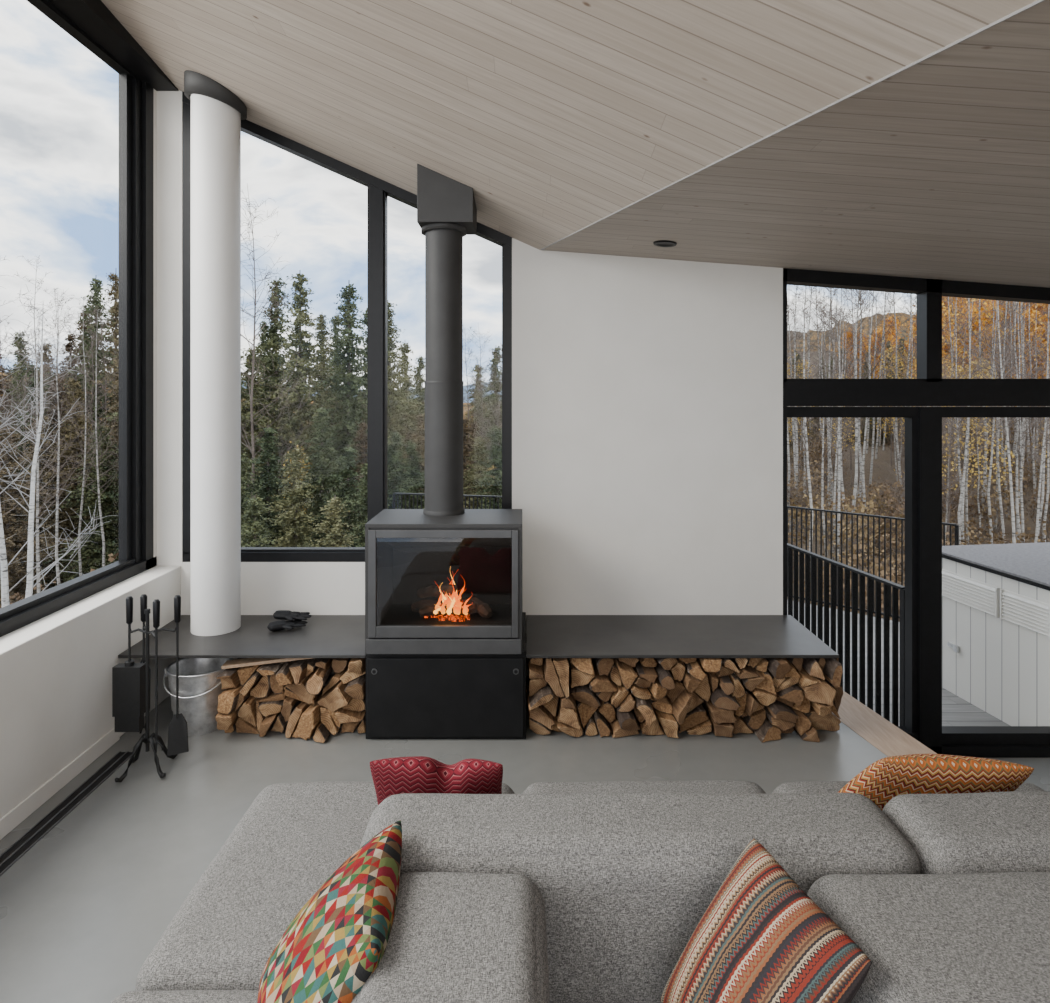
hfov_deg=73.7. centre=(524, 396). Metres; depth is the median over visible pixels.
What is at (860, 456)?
birch tree
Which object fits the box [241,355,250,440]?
pine tree
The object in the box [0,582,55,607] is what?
shrub
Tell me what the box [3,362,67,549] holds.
pine tree
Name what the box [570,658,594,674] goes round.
log
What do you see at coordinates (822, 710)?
log
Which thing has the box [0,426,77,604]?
tree
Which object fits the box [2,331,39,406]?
pine tree
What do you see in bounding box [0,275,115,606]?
birch tree
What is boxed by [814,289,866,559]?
birch tree
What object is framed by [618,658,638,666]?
log
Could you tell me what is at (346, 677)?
log
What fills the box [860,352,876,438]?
pine tree
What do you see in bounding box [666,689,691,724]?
log
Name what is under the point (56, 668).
wall
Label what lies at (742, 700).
log
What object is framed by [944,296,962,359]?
birch tree
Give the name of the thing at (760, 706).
log
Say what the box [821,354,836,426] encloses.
pine tree
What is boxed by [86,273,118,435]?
tree
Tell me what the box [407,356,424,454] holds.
pine tree
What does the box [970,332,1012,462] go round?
bare tree
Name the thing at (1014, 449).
birch tree
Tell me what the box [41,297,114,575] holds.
birch tree
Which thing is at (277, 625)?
glove
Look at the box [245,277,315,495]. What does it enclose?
pine tree
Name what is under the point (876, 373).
autumn tree
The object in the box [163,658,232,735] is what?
metal bucket
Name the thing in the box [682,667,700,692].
log
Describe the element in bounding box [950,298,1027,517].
birch tree
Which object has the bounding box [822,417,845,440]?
tree
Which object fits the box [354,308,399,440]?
pine tree
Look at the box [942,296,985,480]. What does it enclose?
birch tree
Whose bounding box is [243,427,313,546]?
pine tree
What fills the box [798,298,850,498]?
birch tree
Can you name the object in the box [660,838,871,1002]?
cushion
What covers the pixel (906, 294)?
birch tree
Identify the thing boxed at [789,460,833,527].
shrub
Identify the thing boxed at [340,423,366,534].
tree
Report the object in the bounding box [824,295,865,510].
birch tree
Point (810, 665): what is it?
log
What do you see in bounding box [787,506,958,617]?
railing
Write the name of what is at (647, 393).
wall
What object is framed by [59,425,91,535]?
tree
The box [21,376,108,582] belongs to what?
tree
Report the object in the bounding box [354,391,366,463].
tree
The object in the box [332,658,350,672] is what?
log
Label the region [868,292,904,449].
birch tree
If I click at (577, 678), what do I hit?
log
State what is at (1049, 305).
birch tree
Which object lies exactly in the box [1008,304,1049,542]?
birch tree
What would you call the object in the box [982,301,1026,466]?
birch tree
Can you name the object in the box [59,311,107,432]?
tree
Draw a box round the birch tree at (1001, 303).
[999,303,1031,455]
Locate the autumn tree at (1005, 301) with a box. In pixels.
[995,301,1025,441]
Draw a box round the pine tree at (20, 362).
[0,359,48,463]
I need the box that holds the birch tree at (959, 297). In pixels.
[943,297,987,486]
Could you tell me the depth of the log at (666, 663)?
3.91 m
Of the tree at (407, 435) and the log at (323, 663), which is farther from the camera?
the tree at (407, 435)
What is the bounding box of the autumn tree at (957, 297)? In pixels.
[915,297,973,421]
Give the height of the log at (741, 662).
0.070 m
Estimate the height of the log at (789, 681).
0.113 m
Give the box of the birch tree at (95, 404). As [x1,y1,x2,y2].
[60,306,118,566]
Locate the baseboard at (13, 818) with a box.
[0,727,119,839]
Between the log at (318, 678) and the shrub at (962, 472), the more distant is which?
the shrub at (962, 472)
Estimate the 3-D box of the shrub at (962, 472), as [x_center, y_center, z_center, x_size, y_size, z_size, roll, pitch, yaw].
[14.438,3.093,23.419,1.092,1.228,0.949,0,0,27]
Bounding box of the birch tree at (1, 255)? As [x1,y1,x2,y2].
[0,255,61,515]
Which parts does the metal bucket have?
bucket handle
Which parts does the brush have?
handle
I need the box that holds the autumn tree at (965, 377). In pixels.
[950,377,979,441]
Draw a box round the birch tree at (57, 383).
[15,289,95,584]
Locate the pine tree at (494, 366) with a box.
[469,345,501,459]
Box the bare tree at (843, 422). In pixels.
[824,422,858,506]
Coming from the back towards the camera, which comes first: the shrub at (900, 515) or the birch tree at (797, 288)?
the shrub at (900, 515)
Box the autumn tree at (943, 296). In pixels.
[904,296,968,367]
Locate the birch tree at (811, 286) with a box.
[787,286,834,493]
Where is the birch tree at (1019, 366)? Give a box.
[984,301,1049,542]
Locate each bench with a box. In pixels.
[118,615,365,657]
[526,615,838,657]
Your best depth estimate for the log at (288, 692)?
3.95 m
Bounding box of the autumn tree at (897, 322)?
[878,313,902,371]
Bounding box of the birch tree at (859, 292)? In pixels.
[829,289,892,563]
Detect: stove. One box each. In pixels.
[365,164,525,738]
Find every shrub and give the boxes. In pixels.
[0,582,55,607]
[108,552,118,561]
[787,474,803,505]
[787,476,803,521]
[788,496,819,555]
[788,525,808,581]
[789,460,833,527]
[790,469,803,487]
[791,446,816,473]
[792,440,853,487]
[798,488,889,566]
[798,552,875,609]
[798,578,850,610]
[799,428,835,463]
[800,488,862,538]
[811,437,843,464]
[816,455,845,477]
[823,548,904,611]
[823,568,899,621]
[829,569,904,616]
[831,489,904,568]
[833,503,904,575]
[842,491,894,540]
[843,544,904,621]
[843,560,904,619]
[847,477,904,526]
[856,496,904,566]
[859,544,899,573]
[864,519,977,581]
[872,481,904,516]
[872,509,904,555]
[880,438,904,462]
[899,433,962,469]
[942,461,962,486]
[942,462,984,511]
[942,483,992,533]
[942,509,969,541]
[944,472,972,504]
[946,519,1011,545]
[958,468,1036,535]
[961,512,1049,544]
[970,429,1015,464]
[977,465,1018,495]
[983,453,1018,478]
[991,531,1030,543]
[1003,421,1043,455]
[1005,463,1049,540]
[1006,450,1039,475]
[1006,463,1038,491]
[1018,434,1049,486]
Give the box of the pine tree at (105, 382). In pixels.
[75,305,118,538]
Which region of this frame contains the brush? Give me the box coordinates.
[112,596,144,731]
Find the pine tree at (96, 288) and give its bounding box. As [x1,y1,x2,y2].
[61,278,117,531]
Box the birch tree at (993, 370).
[971,306,1025,543]
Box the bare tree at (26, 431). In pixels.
[0,329,67,592]
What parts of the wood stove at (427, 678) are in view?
drawer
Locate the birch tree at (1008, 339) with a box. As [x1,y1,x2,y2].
[985,302,1042,541]
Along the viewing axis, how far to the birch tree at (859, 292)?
18.49 m
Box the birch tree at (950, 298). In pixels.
[942,298,972,474]
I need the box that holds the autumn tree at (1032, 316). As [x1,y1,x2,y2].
[1007,304,1049,473]
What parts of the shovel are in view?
handle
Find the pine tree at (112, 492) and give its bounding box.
[94,443,118,552]
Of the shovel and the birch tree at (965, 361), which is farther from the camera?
the birch tree at (965, 361)
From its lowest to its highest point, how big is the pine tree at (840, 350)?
4.705 m
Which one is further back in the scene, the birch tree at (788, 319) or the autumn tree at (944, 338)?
the autumn tree at (944, 338)
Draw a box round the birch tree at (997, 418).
[971,300,1027,543]
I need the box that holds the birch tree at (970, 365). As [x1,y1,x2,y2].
[928,298,1017,544]
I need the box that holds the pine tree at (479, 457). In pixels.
[463,436,493,508]
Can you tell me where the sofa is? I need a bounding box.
[110,780,1049,1002]
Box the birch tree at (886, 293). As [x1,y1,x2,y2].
[868,293,899,445]
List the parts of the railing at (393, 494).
post, rail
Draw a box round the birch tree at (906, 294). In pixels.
[894,294,963,406]
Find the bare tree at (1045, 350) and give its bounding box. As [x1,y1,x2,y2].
[1018,350,1049,527]
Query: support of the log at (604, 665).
on the log at (603, 683)
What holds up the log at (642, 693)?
on the log at (644, 706)
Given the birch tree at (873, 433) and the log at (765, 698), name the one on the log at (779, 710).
the log at (765, 698)
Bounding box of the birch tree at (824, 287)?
[800,287,868,457]
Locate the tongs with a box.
[140,594,150,733]
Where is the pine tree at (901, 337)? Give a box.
[887,337,912,427]
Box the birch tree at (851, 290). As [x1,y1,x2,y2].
[833,290,878,355]
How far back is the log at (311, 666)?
3.95 m
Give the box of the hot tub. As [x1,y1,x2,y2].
[942,542,1049,725]
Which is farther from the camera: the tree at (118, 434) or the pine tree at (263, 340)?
the pine tree at (263, 340)
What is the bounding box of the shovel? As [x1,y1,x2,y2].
[167,595,188,755]
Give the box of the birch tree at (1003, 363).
[968,301,1040,528]
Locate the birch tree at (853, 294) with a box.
[841,294,868,497]
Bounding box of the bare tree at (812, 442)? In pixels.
[787,419,825,537]
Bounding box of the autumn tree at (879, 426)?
[870,347,916,472]
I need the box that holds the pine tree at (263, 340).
[255,321,280,450]
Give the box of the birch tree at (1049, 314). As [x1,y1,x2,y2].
[1026,314,1049,457]
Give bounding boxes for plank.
[221,658,311,668]
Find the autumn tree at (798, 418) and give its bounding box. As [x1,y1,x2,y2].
[788,354,822,469]
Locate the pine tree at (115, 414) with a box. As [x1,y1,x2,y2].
[100,412,118,554]
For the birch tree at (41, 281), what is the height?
7.461 m
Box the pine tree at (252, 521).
[241,495,275,546]
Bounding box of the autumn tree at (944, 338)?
[906,303,966,378]
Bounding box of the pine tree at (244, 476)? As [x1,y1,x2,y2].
[241,453,280,546]
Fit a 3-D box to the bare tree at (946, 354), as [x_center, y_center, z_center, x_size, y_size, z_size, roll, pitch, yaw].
[13.162,1.202,22.674,1.556,5.463,1.752,0,0,38]
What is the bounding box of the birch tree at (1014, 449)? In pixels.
[988,300,1049,464]
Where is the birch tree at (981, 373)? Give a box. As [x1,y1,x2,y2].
[946,298,1003,529]
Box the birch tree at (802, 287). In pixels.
[787,287,805,427]
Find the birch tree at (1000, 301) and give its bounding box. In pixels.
[999,301,1049,485]
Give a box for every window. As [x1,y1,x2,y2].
[0,0,156,636]
[182,91,511,561]
[783,268,1049,391]
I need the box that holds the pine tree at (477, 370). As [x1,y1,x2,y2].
[465,364,490,444]
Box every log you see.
[215,704,242,729]
[216,658,242,678]
[217,683,245,714]
[221,672,239,689]
[224,716,238,732]
[235,676,262,710]
[235,717,259,733]
[237,664,262,685]
[237,695,256,726]
[239,671,261,695]
[250,675,271,697]
[255,698,264,730]
[256,690,286,701]
[257,662,284,675]
[258,696,287,716]
[259,713,278,736]
[269,673,285,693]
[271,713,287,732]
[276,660,296,685]
[281,697,301,722]
[284,675,330,702]
[285,690,321,737]
[286,667,320,704]
[289,659,310,684]
[292,691,322,739]
[305,658,333,694]
[306,658,317,675]
[313,722,330,742]
[315,658,331,668]
[318,680,351,711]
[320,706,338,735]
[322,658,351,694]
[327,709,341,728]
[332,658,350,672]
[335,708,365,723]
[340,668,365,683]
[340,722,358,732]
[342,695,365,711]
[344,674,365,699]
[348,658,365,673]
[357,715,365,733]
[411,600,476,615]
[416,583,456,597]
[419,599,471,616]
[468,596,492,617]
[526,676,554,729]
[526,678,554,710]
[527,658,543,678]
[529,658,542,665]
[529,665,546,695]
[529,717,550,735]
[543,658,563,697]
[543,691,558,716]
[552,716,561,731]
[553,658,568,698]
[556,707,583,736]
[558,697,581,729]
[561,693,574,708]
[569,667,600,708]
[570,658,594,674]
[570,663,594,687]
[577,701,596,727]
[584,714,597,735]
[588,658,617,691]
[593,709,610,736]
[595,658,613,675]
[596,692,613,701]
[598,697,614,722]
[606,713,638,737]
[609,663,621,685]
[610,681,628,707]
[613,658,636,689]
[614,706,639,729]
[617,689,634,711]
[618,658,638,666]
[629,688,644,722]
[630,683,650,699]
[632,667,651,687]
[633,709,663,735]
[634,696,655,726]
[635,659,657,682]
[639,658,656,666]
[647,688,669,702]
[648,677,666,699]
[649,699,672,713]
[653,708,677,738]
[654,658,674,689]
[656,658,676,669]
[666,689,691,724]
[668,670,685,701]
[670,658,684,681]
[672,704,707,732]
[678,658,696,663]
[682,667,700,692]
[682,681,703,712]
[683,660,705,680]
[686,713,712,734]
[694,671,710,701]
[696,658,715,673]
[699,658,721,671]
[702,703,733,736]
[703,698,736,723]
[704,670,717,691]
[710,683,740,709]
[716,664,735,676]
[716,675,734,694]
[721,658,739,672]
[728,673,744,697]
[731,658,758,678]
[732,713,752,733]
[734,658,747,668]
[734,688,746,716]
[736,675,763,716]
[741,666,764,691]
[741,708,765,729]
[745,689,757,715]
[747,658,762,666]
[752,688,776,705]
[752,716,780,742]
[754,658,767,671]
[756,670,776,694]
[764,705,795,730]
[765,658,791,678]
[766,700,798,722]
[767,669,785,688]
[775,677,798,691]
[776,684,803,705]
[776,695,793,706]
[778,727,794,733]
[784,658,800,677]
[786,658,802,671]
[790,706,810,734]
[792,696,810,712]
[794,725,819,741]
[795,667,816,686]
[796,676,835,705]
[802,658,824,679]
[802,706,840,730]
[810,701,831,716]
[814,658,825,670]
[823,658,842,687]
[825,679,842,711]
[831,703,840,718]
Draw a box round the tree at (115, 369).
[89,339,118,537]
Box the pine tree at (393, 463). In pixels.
[388,432,422,508]
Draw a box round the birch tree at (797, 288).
[787,285,854,550]
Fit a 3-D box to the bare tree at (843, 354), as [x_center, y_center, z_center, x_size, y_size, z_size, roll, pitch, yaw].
[11.769,0.611,26.680,1.409,4.948,1.586,0,0,35]
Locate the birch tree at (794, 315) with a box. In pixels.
[787,285,827,521]
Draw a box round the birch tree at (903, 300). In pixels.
[900,300,960,365]
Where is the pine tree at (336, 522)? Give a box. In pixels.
[309,495,358,546]
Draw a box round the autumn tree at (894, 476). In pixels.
[867,336,965,512]
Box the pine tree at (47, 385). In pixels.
[38,369,69,533]
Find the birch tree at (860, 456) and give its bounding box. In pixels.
[835,290,877,504]
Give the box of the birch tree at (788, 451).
[787,306,808,531]
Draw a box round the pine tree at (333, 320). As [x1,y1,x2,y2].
[326,315,345,438]
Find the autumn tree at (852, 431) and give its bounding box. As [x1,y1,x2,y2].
[819,371,862,451]
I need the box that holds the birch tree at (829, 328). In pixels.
[792,288,868,514]
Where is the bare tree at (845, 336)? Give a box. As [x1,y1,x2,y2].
[833,336,867,469]
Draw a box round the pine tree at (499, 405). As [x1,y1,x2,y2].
[466,344,501,493]
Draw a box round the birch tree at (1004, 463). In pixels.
[979,301,1038,516]
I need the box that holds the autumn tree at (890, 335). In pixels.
[871,324,895,377]
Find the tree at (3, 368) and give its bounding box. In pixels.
[0,349,18,404]
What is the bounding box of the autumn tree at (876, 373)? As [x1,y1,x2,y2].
[848,329,881,378]
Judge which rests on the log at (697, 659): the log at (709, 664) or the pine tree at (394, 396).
the log at (709, 664)
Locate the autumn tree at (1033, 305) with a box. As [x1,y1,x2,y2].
[1001,305,1046,452]
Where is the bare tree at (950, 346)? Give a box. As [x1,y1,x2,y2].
[939,346,970,466]
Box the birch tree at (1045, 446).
[1020,305,1049,542]
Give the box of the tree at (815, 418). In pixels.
[807,406,825,438]
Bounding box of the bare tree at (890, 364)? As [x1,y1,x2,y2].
[875,364,903,465]
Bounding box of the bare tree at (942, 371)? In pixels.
[937,371,974,517]
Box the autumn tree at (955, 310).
[910,297,967,362]
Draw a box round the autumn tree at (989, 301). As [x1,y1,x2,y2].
[954,299,1012,455]
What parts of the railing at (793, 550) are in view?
rail, post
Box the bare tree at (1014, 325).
[979,325,1040,488]
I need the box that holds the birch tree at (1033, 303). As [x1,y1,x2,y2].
[1003,303,1049,484]
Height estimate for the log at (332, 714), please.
0.117 m
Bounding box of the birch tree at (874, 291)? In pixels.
[847,291,889,453]
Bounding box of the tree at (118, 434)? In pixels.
[110,434,118,557]
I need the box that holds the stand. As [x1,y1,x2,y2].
[115,609,177,781]
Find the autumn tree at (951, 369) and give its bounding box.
[894,356,988,540]
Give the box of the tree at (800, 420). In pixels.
[787,417,818,463]
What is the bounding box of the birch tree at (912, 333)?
[887,333,962,449]
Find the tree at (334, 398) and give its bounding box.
[327,398,341,449]
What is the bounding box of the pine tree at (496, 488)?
[472,426,501,508]
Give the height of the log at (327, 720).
0.148 m
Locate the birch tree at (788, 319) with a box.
[787,303,817,503]
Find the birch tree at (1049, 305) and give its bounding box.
[1020,305,1049,448]
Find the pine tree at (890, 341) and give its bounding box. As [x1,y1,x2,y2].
[876,341,894,421]
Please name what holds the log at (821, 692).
on the log at (822, 710)
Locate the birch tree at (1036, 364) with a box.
[1019,303,1049,508]
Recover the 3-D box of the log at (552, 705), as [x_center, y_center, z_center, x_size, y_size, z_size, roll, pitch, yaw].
[0.125,1.745,4.140,0.126,0.133,0.401,0,0,-3]
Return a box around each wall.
[0,566,180,818]
[157,90,782,685]
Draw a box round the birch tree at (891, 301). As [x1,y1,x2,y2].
[874,292,915,498]
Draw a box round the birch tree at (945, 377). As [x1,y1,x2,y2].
[894,311,973,457]
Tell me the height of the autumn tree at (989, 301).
6.857 m
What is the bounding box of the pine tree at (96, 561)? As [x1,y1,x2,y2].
[40,421,118,587]
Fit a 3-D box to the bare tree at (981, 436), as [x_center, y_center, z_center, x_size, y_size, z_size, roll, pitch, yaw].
[16.475,0.304,25.039,1.850,5.769,1.643,0,0,-7]
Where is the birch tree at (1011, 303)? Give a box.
[987,303,1028,457]
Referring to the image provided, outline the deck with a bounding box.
[787,600,1009,725]
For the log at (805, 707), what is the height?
0.111 m
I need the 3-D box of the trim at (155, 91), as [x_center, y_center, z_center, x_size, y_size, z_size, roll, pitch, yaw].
[-2.470,-0.456,4.580,0.100,3.128,0.040,0,0,0]
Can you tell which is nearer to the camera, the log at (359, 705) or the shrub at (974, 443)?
the log at (359, 705)
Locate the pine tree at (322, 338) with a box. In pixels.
[295,314,342,444]
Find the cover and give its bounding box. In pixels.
[942,542,1049,586]
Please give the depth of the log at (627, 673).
3.90 m
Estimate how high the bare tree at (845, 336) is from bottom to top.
5.429 m
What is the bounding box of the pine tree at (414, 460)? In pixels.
[397,440,424,508]
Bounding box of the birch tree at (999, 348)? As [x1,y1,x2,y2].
[963,299,1038,543]
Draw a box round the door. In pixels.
[783,392,1049,757]
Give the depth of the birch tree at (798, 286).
32.10 m
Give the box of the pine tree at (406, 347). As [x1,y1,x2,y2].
[391,342,423,452]
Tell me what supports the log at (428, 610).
in the wood stove at (427, 678)
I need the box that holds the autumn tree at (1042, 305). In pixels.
[1017,303,1049,377]
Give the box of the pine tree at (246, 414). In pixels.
[241,345,290,542]
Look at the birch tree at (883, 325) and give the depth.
28.48 m
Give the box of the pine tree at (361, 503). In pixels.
[341,463,390,546]
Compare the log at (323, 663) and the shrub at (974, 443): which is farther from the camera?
the shrub at (974, 443)
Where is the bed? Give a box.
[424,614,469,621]
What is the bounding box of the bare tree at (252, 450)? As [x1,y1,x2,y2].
[241,185,320,497]
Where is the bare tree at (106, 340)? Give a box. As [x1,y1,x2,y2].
[104,340,118,434]
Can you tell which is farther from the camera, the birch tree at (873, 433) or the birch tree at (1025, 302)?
the birch tree at (873, 433)
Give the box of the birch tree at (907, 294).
[887,294,950,541]
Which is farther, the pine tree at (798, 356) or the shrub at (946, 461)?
the pine tree at (798, 356)
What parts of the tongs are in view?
handle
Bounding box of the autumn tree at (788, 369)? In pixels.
[787,357,806,445]
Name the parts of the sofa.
seat, seat, armrest, backrest, seat, seat, armrest, backrest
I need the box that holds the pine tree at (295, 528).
[266,447,323,546]
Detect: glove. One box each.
[267,620,307,630]
[273,610,311,620]
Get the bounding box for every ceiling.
[101,0,1036,249]
[543,0,1049,287]
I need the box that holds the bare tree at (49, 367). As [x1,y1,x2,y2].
[21,287,105,495]
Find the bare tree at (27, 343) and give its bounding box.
[16,343,49,401]
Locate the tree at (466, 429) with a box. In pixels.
[463,418,477,508]
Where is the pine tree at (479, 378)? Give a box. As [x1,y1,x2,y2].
[465,327,500,468]
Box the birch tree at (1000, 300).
[978,300,1010,505]
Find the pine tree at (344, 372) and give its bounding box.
[303,282,402,537]
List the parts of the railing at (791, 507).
rail, rail, post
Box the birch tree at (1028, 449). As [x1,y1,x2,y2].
[1001,301,1046,475]
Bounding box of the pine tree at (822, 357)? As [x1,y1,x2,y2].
[816,357,827,406]
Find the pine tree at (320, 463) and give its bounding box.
[286,407,364,546]
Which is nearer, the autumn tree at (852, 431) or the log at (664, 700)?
the log at (664, 700)
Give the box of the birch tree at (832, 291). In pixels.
[805,291,853,506]
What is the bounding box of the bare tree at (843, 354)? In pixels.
[819,354,850,440]
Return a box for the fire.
[433,567,472,614]
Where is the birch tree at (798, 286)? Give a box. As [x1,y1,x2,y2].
[797,286,843,438]
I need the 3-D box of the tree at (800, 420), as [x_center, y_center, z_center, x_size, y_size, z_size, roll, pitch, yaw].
[11.639,1.589,29.668,2.276,2.277,2.658,0,0,11]
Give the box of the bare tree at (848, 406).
[834,406,862,487]
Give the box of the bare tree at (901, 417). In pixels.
[879,417,904,514]
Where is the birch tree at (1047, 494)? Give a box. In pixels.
[1018,303,1049,541]
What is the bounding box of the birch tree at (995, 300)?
[981,300,1020,477]
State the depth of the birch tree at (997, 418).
19.58 m
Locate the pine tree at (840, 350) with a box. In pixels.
[833,350,852,438]
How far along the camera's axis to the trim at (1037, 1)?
2.06 m
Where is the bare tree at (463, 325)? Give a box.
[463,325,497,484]
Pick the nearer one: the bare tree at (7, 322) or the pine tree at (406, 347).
the bare tree at (7, 322)
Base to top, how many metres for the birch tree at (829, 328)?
10.766 m
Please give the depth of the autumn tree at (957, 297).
31.64 m
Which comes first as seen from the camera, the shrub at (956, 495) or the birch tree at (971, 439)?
the birch tree at (971, 439)
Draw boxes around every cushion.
[257,820,401,1002]
[370,756,502,804]
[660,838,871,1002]
[837,754,1033,809]
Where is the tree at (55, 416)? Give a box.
[20,373,90,592]
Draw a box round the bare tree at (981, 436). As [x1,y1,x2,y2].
[961,331,1003,483]
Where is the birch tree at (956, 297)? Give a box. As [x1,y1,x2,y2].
[913,297,960,419]
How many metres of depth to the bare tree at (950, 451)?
18.74 m
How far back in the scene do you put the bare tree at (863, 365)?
26.01 m
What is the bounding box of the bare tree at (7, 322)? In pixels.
[0,322,45,497]
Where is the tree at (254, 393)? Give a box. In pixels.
[241,393,276,483]
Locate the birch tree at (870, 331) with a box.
[825,291,906,513]
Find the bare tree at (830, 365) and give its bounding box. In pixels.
[806,365,860,546]
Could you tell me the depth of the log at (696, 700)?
3.95 m
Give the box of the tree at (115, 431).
[86,378,118,534]
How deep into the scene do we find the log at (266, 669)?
3.92 m
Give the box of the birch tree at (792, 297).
[787,297,807,481]
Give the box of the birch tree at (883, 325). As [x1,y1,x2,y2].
[862,292,902,458]
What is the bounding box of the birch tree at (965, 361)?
[949,298,1002,544]
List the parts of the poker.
handle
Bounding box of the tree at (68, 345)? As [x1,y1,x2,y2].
[57,333,78,425]
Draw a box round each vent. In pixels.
[942,569,999,617]
[1000,589,1049,637]
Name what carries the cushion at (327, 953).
on the sofa
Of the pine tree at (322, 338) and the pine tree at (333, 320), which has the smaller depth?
the pine tree at (322, 338)
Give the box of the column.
[184,70,246,635]
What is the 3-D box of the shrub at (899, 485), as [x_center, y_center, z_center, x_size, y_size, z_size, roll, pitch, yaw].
[11.182,3.319,22.036,1.890,1.892,1.706,0,0,-30]
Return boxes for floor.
[0,686,887,1002]
[988,758,1049,791]
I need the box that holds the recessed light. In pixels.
[653,240,676,246]
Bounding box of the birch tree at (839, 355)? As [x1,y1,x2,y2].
[811,288,875,560]
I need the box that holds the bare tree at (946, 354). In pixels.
[942,354,952,463]
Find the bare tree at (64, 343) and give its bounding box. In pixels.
[44,343,74,413]
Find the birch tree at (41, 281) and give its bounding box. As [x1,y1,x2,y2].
[1,255,86,592]
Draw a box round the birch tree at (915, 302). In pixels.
[907,302,916,406]
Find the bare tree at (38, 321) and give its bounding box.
[13,321,61,387]
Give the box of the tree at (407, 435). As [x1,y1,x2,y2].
[396,404,412,475]
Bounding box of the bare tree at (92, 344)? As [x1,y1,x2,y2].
[60,306,118,517]
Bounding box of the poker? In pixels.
[153,599,162,752]
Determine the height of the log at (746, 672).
0.048 m
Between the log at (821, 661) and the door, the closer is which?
the log at (821, 661)
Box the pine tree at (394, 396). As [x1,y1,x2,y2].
[358,302,423,503]
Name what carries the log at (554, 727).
on the floor at (82, 911)
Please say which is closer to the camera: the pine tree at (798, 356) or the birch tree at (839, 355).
the birch tree at (839, 355)
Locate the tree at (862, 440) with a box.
[832,417,882,448]
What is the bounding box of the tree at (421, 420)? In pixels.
[401,414,424,507]
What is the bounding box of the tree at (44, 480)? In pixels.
[0,415,75,602]
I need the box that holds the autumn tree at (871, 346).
[870,335,885,374]
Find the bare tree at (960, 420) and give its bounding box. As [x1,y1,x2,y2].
[945,420,975,505]
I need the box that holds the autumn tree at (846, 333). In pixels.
[837,327,865,377]
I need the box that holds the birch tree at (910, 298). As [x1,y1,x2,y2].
[871,294,946,510]
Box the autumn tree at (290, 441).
[283,441,310,541]
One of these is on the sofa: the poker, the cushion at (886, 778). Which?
the cushion at (886, 778)
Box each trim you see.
[0,751,131,875]
[48,0,178,90]
[154,89,156,566]
[541,0,1044,249]
[836,691,936,756]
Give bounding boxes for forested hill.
[0,312,915,437]
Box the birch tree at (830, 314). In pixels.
[815,288,869,540]
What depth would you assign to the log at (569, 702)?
3.88 m
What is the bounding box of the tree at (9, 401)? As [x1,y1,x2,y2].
[0,399,22,497]
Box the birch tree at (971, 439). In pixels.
[942,297,989,544]
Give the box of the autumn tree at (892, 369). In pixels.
[870,340,905,480]
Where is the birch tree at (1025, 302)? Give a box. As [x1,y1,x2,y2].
[1002,302,1040,539]
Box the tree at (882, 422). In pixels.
[866,406,899,442]
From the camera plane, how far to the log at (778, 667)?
3.87 m
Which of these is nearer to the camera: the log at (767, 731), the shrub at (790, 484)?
the log at (767, 731)
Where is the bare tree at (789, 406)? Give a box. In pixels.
[787,406,803,493]
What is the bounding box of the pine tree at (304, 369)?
[261,273,340,546]
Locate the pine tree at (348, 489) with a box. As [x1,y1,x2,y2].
[309,447,365,546]
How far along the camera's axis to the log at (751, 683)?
3.91 m
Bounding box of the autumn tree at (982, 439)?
[945,354,1022,540]
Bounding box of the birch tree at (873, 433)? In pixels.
[847,291,902,483]
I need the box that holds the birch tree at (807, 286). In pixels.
[796,286,816,434]
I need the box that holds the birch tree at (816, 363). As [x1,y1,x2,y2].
[796,288,842,572]
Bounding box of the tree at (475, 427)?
[463,421,490,490]
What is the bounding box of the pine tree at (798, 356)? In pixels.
[791,354,806,417]
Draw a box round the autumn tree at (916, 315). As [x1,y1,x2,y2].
[898,315,916,373]
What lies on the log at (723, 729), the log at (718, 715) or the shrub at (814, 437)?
the log at (718, 715)
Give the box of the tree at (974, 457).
[946,419,992,463]
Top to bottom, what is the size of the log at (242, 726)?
0.099 m
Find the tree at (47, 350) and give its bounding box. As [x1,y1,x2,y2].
[35,343,57,415]
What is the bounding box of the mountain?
[77,374,501,402]
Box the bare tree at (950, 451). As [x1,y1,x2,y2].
[938,367,981,540]
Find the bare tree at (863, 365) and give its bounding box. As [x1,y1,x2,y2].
[845,365,873,480]
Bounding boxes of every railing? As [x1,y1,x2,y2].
[392,493,501,508]
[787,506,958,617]
[787,543,904,725]
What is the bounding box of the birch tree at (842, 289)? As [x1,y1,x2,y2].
[825,289,894,503]
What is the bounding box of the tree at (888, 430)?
[874,420,904,445]
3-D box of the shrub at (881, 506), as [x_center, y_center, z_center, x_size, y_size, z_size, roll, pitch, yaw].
[10.415,3.682,21.319,1.190,1.540,1.369,0,0,-43]
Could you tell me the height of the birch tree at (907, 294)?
7.772 m

